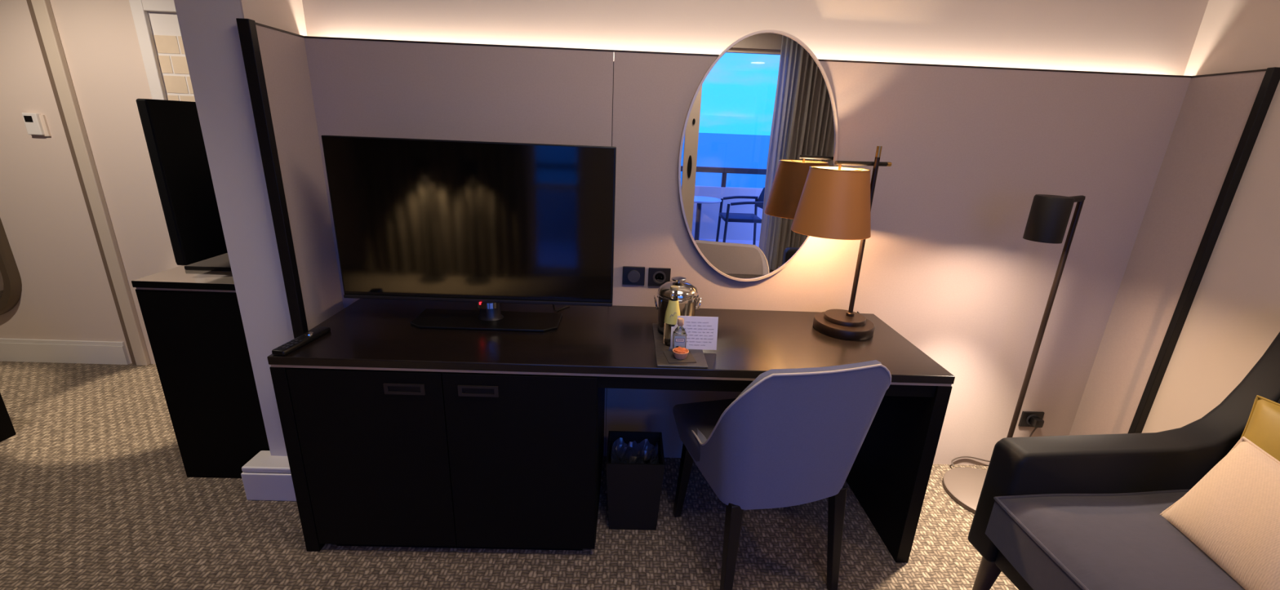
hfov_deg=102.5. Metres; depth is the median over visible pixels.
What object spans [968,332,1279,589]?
sofa
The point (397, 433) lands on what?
desk
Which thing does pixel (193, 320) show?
base cabinet
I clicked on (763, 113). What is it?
oval mirror
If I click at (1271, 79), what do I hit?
trim
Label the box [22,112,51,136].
thermostat
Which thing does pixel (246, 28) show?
trim
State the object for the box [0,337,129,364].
baseboard
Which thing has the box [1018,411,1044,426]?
wall socket
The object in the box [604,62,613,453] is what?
trim
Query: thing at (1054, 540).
seat cushion
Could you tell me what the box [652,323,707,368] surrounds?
tray
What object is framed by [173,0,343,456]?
wall
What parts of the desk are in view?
panel, door, handle, handle, door, panel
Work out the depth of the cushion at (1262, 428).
1.45 m
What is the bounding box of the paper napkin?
[662,350,696,363]
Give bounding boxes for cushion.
[985,492,1244,589]
[1160,436,1279,589]
[1240,395,1279,461]
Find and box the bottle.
[662,285,679,346]
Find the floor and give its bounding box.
[0,361,1018,589]
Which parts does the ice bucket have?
ring handle, lid, lid knob, ring handle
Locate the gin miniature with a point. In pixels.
(679, 335)
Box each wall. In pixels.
[0,0,181,364]
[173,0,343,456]
[302,0,1208,75]
[304,38,1191,465]
[1068,0,1279,435]
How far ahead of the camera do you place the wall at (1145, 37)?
1.90 m
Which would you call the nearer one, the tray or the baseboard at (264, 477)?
the tray
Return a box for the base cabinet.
[131,253,269,478]
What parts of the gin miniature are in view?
glass, label plate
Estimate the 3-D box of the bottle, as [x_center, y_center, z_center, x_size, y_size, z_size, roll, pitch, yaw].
[0.111,0.070,1.735,0.055,0.208,0.056,2,18,-1]
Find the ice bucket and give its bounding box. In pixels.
[653,276,701,334]
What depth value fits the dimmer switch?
2.11 m
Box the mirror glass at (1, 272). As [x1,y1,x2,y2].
[0,271,3,298]
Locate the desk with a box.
[266,298,955,563]
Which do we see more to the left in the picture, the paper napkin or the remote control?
the remote control
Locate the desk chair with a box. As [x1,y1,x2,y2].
[672,360,891,589]
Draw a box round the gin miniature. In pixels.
[671,317,686,352]
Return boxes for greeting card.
[670,315,718,350]
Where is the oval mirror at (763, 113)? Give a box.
[677,30,838,281]
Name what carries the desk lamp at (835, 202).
on the desk
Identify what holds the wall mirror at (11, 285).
attached to the wall at (66, 294)
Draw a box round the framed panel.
[128,0,195,102]
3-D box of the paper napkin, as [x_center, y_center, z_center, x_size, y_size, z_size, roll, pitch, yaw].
[0.128,0.201,1.667,0.090,0.002,0.090,-1,18,-9]
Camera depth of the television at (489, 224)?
1.79 m
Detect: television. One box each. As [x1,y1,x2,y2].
[136,98,231,271]
[321,135,616,332]
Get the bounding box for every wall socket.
[648,267,671,286]
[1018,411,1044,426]
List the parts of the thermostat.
plate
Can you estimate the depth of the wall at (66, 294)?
2.74 m
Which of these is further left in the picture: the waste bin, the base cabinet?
the base cabinet
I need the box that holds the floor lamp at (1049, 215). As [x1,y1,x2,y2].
[942,194,1085,514]
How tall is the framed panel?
0.865 m
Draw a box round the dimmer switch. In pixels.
[622,266,644,284]
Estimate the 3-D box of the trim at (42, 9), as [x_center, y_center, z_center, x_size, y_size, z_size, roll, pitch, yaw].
[-2.916,-0.752,2.689,0.064,2.460,0.028,2,18,-1]
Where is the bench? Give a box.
[0,393,16,442]
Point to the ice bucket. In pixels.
(687, 294)
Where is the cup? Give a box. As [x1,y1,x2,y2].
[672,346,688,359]
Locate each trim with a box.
[31,0,151,365]
[235,17,308,338]
[255,22,304,38]
[304,35,1191,77]
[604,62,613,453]
[1128,66,1279,433]
[1191,68,1266,77]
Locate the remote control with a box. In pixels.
[271,326,330,355]
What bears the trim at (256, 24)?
attached to the wall at (209, 31)
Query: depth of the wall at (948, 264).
2.02 m
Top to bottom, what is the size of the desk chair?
0.874 m
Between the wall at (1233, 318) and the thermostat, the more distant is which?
the thermostat
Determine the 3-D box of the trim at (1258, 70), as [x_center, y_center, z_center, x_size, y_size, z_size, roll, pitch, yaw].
[2.077,-0.778,1.806,0.030,0.006,0.240,2,18,-1]
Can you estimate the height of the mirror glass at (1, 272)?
1.425 m
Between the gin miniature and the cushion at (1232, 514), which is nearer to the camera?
the cushion at (1232, 514)
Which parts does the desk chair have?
leg, seat, leg, backrest, leg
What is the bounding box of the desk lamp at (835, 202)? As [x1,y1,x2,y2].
[791,146,891,340]
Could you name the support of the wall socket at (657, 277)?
attached to the wall at (948, 264)
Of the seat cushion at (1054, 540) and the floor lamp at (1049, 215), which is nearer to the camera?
the seat cushion at (1054, 540)
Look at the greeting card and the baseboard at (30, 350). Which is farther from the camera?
the baseboard at (30, 350)
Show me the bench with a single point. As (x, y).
(6, 428)
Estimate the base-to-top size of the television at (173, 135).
0.632 m
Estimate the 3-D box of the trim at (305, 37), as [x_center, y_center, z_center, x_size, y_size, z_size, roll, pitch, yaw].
[0.431,-0.872,1.885,3.266,0.006,0.019,2,18,-1]
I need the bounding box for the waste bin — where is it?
[606,431,664,530]
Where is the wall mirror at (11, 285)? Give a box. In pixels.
[0,217,22,315]
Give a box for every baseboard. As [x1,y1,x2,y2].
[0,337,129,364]
[240,450,296,501]

